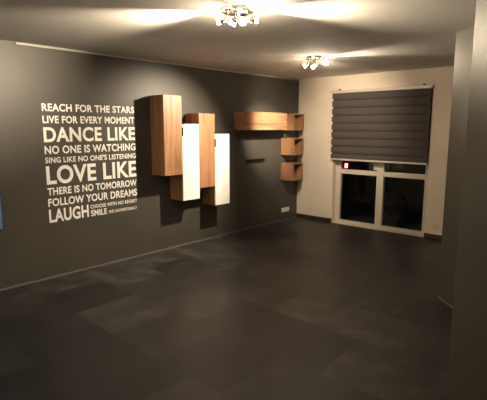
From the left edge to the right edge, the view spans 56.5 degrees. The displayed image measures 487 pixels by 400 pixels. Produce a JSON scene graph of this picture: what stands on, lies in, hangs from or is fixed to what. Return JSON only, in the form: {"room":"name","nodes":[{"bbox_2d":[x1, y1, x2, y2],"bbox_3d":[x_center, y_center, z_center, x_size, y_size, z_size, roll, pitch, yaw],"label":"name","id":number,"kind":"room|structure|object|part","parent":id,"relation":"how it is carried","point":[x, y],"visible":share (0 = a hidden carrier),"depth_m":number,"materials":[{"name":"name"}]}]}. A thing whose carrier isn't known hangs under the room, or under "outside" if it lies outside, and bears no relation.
{"room":"living room","nodes":[
{"label":"living room","id":0,"kind":"room"},
{"bbox_2d":[0,39,298,288],"bbox_3d":[-2.244,-0.371,4.879,0.200,2.500,9.436,8,12,41],"label":"wall","id":1,"kind":"structure","parent":0,"point":[32,248],"depth_m":5.44,"materials":[{"name":"paint"}]},
{"bbox_2d":[0,187,3,230],"bbox_3d":[-2.695,0.061,4.271,0.026,0.587,0.778,8,12,41],"label":"wall picture","id":2,"kind":"object","parent":1,"relation":"attached to","point":[1,211],"visible":1,"depth_m":4.56,"materials":[{"name":"blue"}]},
{"bbox_2d":[41,103,136,222],"bbox_3d":[-1.740,-0.450,5.280,0.001,1.288,1.146,8,12,41],"label":"wall decal","id":3,"kind":"object","parent":1,"relation":"attached to","point":[119,168],"visible":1,"depth_m":5.23,"materials":[{"name":"white plastic"}]},
{"bbox_2d":[0,216,295,290],"bbox_3d":[-2.166,0.866,5.007,0.010,0.016,9.436,8,12,41],"label":"baseboard","id":4,"kind":"structure","parent":1,"relation":"attached to","point":[295,216],"depth_m":5.75,"materials":[{"name":"grey"}]},
{"bbox_2d":[15,42,299,80],"bbox_3d":[-0.635,-1.846,6.285,0.016,0.022,4.871,8,12,41],"label":"trim","id":5,"kind":"structure","parent":1,"relation":"attached to","point":[16,43],"depth_m":5.55,"materials":[{"name":"grey"}]},
{"bbox_2d":[150,95,182,175],"bbox_3d":[-0.994,-0.832,5.853,0.270,1.010,0.293,8,12,41],"label":"upper cabinet","id":6,"kind":"object","parent":1,"relation":"attached to","point":[165,110],"visible":1,"depth_m":5.75,"materials":[{"name":"brown wood"}]},
{"bbox_3d":[-0.900,-0.818,5.770,0.018,1.008,0.291,8,12,41],"label":"door","id":7,"kind":"part","parent":6,"relation":"part of","materials":[{"name":"brown wood"}]},
{"bbox_2d":[170,124,199,200],"bbox_3d":[-0.794,-0.515,6.121,0.280,1.010,0.295,8,12,41],"label":"upper cabinet","id":8,"kind":"object","parent":1,"relation":"attached to","point":[185,186],"visible":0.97,"depth_m":6.04,"materials":[{"name":"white wood"}]},
{"bbox_3d":[-0.703,-0.503,6.042,0.018,1.008,0.291,8,12,41],"label":"door","id":9,"kind":"part","parent":8,"relation":"part of","materials":[{"name":"white paint"}]},
{"bbox_2d":[185,113,214,187],"bbox_3d":[-0.599,-0.691,6.319,0.270,1.010,0.293,8,12,41],"label":"upper cabinet","id":10,"kind":"object","parent":1,"relation":"attached to","point":[205,121],"visible":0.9,"depth_m":6.21,"materials":[{"name":"brown wood"}]},
{"bbox_3d":[-0.506,-0.678,6.236,0.018,1.008,0.291,8,12,41],"label":"door","id":11,"kind":"part","parent":10,"relation":"part of","materials":[{"name":"brown wood"}]},
{"bbox_2d":[202,134,229,204],"bbox_3d":[-0.399,-0.450,6.575,0.280,1.010,0.295,8,12,41],"label":"upper cabinet","id":12,"kind":"object","parent":1,"relation":"attached to","point":[219,194],"visible":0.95,"depth_m":6.49,"materials":[{"name":"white wood"}]},
{"bbox_3d":[-0.309,-0.437,6.496,0.018,1.008,0.291,8,12,41],"label":"door","id":13,"kind":"part","parent":12,"relation":"part of","materials":[{"name":"white paint"}]},
{"bbox_2d":[246,158,264,162],"bbox_3d":[0.200,-0.646,7.411,0.022,0.054,0.453,8,12,41],"label":"wall bracket","id":14,"kind":"object","parent":1,"relation":"attached to","point":[261,159],"visible":1,"depth_m":7.40,"materials":[{"name":"black metal"}]},
{"bbox_2d":[234,112,286,129],"bbox_3d":[0.290,-1.256,7.226,0.270,0.275,1.010,8,12,41],"label":"upper cabinet","id":15,"kind":"object","parent":1,"relation":"attached to","point":[242,120],"visible":1,"depth_m":6.99,"materials":[{"name":"brown wood"}]},
{"bbox_2d":[281,207,288,211],"bbox_3d":[0.743,0.172,8.160,0.013,0.074,0.211,8,12,41],"label":"wall socket","id":16,"kind":"object","parent":1,"relation":"attached to","point":[285,209],"visible":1,"depth_m":8.16,"materials":[{"name":"white plastic"}]},
{"bbox_2d":[281,162,302,180],"bbox_3d":[0.852,-0.506,7.979,0.270,0.300,0.290,8,12,41],"label":"cube shelf","id":17,"kind":"object","parent":1,"relation":"attached to","point":[290,171],"visible":1,"depth_m":7.92,"materials":[{"name":"brown wood"}]},
{"bbox_3d":[0.762,-0.490,7.880,0.270,0.260,0.020,8,12,41],"label":"panel","id":18,"kind":"part","parent":17,"relation":"part of","materials":[{"name":"brown wood"}]},
{"bbox_3d":[0.852,-0.644,7.957,0.270,0.020,0.290,8,12,41],"label":"panel","id":19,"kind":"part","parent":17,"relation":"part of","materials":[{"name":"brown wood"}]},
{"bbox_3d":[0.852,-0.368,8.001,0.270,0.020,0.290,8,12,41],"label":"panel","id":20,"kind":"part","parent":17,"relation":"part of","materials":[{"name":"brown wood"}]},
{"bbox_3d":[0.943,-0.522,8.078,0.270,0.260,0.020,8,12,41],"label":"panel","id":21,"kind":"part","parent":17,"relation":"part of","materials":[{"name":"brown wood"}]},
{"bbox_2d":[281,138,303,154],"bbox_3d":[0.852,-0.938,7.909,0.270,0.290,0.290,8,12,41],"label":"cube shelf","id":22,"kind":"object","parent":1,"relation":"attached to","point":[289,146],"visible":1,"depth_m":7.86,"materials":[{"name":"brown wood"}]},
{"bbox_3d":[0.762,-0.922,7.810,0.270,0.250,0.020,8,12,41],"label":"panel","id":23,"kind":"part","parent":22,"relation":"part of","materials":[{"name":"brown wood"}]},
{"bbox_3d":[0.852,-0.805,7.931,0.270,0.020,0.290,8,12,41],"label":"panel","id":24,"kind":"part","parent":22,"relation":"part of","materials":[{"name":"brown wood"}]},
{"bbox_3d":[0.943,-0.954,8.008,0.270,0.250,0.020,8,12,41],"label":"panel","id":25,"kind":"part","parent":22,"relation":"part of","materials":[{"name":"brown wood"}]},
{"bbox_2d":[287,113,303,129],"bbox_3d":[0.852,-1.350,7.843,0.270,0.280,0.290,8,12,41],"label":"cube shelf","id":26,"kind":"object","parent":1,"relation":"attached to","point":[294,121],"visible":0.73,"depth_m":7.76,"materials":[{"name":"brown wood"}]},
{"bbox_3d":[0.762,-1.334,7.744,0.270,0.240,0.020,8,12,41],"label":"panel","id":27,"kind":"part","parent":26,"relation":"part of","materials":[{"name":"brown wood"}]},
{"bbox_3d":[0.943,-1.366,7.942,0.270,0.240,0.020,8,12,41],"label":"panel","id":28,"kind":"part","parent":26,"relation":"part of","materials":[{"name":"brown wood"}]},
{"bbox_2d":[0,217,451,399],"bbox_3d":[0.235,1.273,2.913,6.832,0.120,9.886,8,12,41],"label":"floor","id":29,"kind":"structure","parent":0,"point":[296,308],"depth_m":3.90,"materials":[{"name":"tile"}]},
{"bbox_2d":[0,0,475,78],"bbox_3d":[0.235,-1.314,2.496,6.832,0.120,9.886,8,12,41],"label":"ceiling","id":30,"kind":"structure","parent":0,"point":[354,37],"depth_m":3.99,"materials":[{"name":"paint"}]},
{"bbox_2d":[216,5,257,26],"bbox_3d":[-0.045,-1.309,3.281,0.261,0.140,0.236,8,12,41],"label":"ceiling light","id":31,"kind":"object","parent":30,"relation":"attached to","point":[236,11],"visible":1,"depth_m":3.26,"materials":[{"name":"white glass"}]},
{"bbox_3d":[-0.083,-1.253,3.216,0.057,0.050,0.054,8,12,41],"label":"lamp shade","id":32,"kind":"part","parent":31,"relation":"part of","materials":[{"name":"beige glass"}]},
{"bbox_3d":[-0.043,-1.365,3.271,0.236,0.026,0.236,8,12,41],"label":"ceiling plate","id":33,"kind":"part","parent":31,"relation":"part of","materials":[{"name":"silver metal"}]},
{"bbox_3d":[-0.006,-1.310,3.333,0.054,0.054,0.030,-8,12,-41],"label":"lamp shade","id":34,"kind":"part","parent":31,"relation":"part of","materials":[{"name":"beige glass"}]},
{"bbox_2d":[303,56,327,68],"bbox_3d":[0.876,-1.673,5.520,0.258,0.132,0.238,8,12,41],"label":"ceiling light","id":35,"kind":"object","parent":30,"relation":"attached to","point":[313,58],"visible":1,"depth_m":5.48,"materials":[{"name":"white glass"}]},
{"bbox_3d":[0.874,-1.726,5.512,0.236,0.026,0.236,8,12,41],"label":"ceiling plate","id":36,"kind":"part","parent":35,"relation":"part of","materials":[{"name":"silver metal"}]},
{"bbox_2d":[297,66,453,234],"bbox_3d":[2.311,-0.755,7.262,3.732,2.500,0.250,8,12,41],"label":"wall","id":37,"kind":"structure","parent":0,"point":[316,191],"depth_m":7.65,"materials":[{"name":"white paint"}]},
{"bbox_2d":[296,213,441,239],"bbox_3d":[2.245,0.462,7.338,3.392,0.072,0.014,8,12,41],"label":"baseboard","id":38,"kind":"structure","parent":37,"relation":"attached to","point":[426,235],"depth_m":8.05,"materials":[{"name":"grey"}]},
{"bbox_2d":[331,90,432,236],"bbox_3d":[2.204,-0.613,7.328,1.622,2.202,0.170,8,12,41],"label":"window","id":39,"kind":"structure","parent":37,"relation":"in","point":[380,173],"depth_m":7.41,"materials":[{"name":"beige plastic"}]},
{"bbox_3d":[2.181,0.471,7.476,1.622,0.014,0.100,8,12,41],"label":"sill","id":40,"kind":"part","parent":39,"relation":"part of","materials":[{"name":"beige"}]},
{"bbox_2d":[330,84,433,164],"bbox_3d":[2.108,-1.187,7.157,1.683,1.181,0.075,8,12,41],"label":"roller blind","id":41,"kind":"object","parent":39,"relation":"attached to","point":[385,124],"visible":1,"depth_m":7.09,"materials":[{"name":"grey fabric"}]},
{"bbox_3d":[2.110,-0.618,7.250,1.643,0.028,0.026,8,12,41],"label":"rail","id":42,"kind":"part","parent":41,"relation":"part of","materials":[{"name":"beige"}]},
{"bbox_2d":[438,26,473,305],"bbox_3d":[2.934,-0.260,4.191,1.640,2.500,3.536,8,12,41],"label":"wall","id":43,"kind":"structure","parent":0,"point":[462,61],"depth_m":4.13,"materials":[{"name":"paint"}]},
{"bbox_2d":[437,295,452,308],"bbox_3d":[1.961,1.078,3.697,0.010,0.016,1.612,0,9,-3],"label":"baseboard","id":44,"kind":"structure","parent":43,"relation":"attached to","point":[439,297],"depth_m":4.33,"materials":[{"name":"grey"}]},
{"bbox_2d":[446,0,486,399],"bbox_3d":[2.112,0.135,1.741,2.337,2.500,1.250,8,12,41],"label":"wall pier","id":45,"kind":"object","parent":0,"point":[467,363],"depth_m":2.32,"materials":[{"name":"paint"}]},
{"label":"outside","id":46,"kind":"structure","parent":0,"visible":0},
{"bbox_2d":[341,161,422,230],"bbox_3d":[6.770,-0.308,13.602,24.000,0.100,14.914,8,12,41],"label":"ground","id":47,"kind":"structure","parent":46,"point":[413,220],"depth_m":9.28,"materials":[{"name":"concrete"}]},
{"bbox_2d":[342,161,425,222],"bbox_3d":[4.130,-0.298,8.386,4.200,1.540,1.742,8,12,41],"label":"parked car","id":48,"kind":"object","parent":47,"relation":"on","point":[401,195],"visible":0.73,"depth_m":8.54,"materials":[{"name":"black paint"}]},
{"bbox_2d":[344,162,353,168],"bbox_3d":[2.114,-0.674,9.101,0.140,0.195,0.160,8,12,41],"label":"tail light","id":49,"kind":"object","parent":48,"relation":"attached to","point":[347,165],"depth_m":9.03,"materials":[{"name":"red"}]}
]}

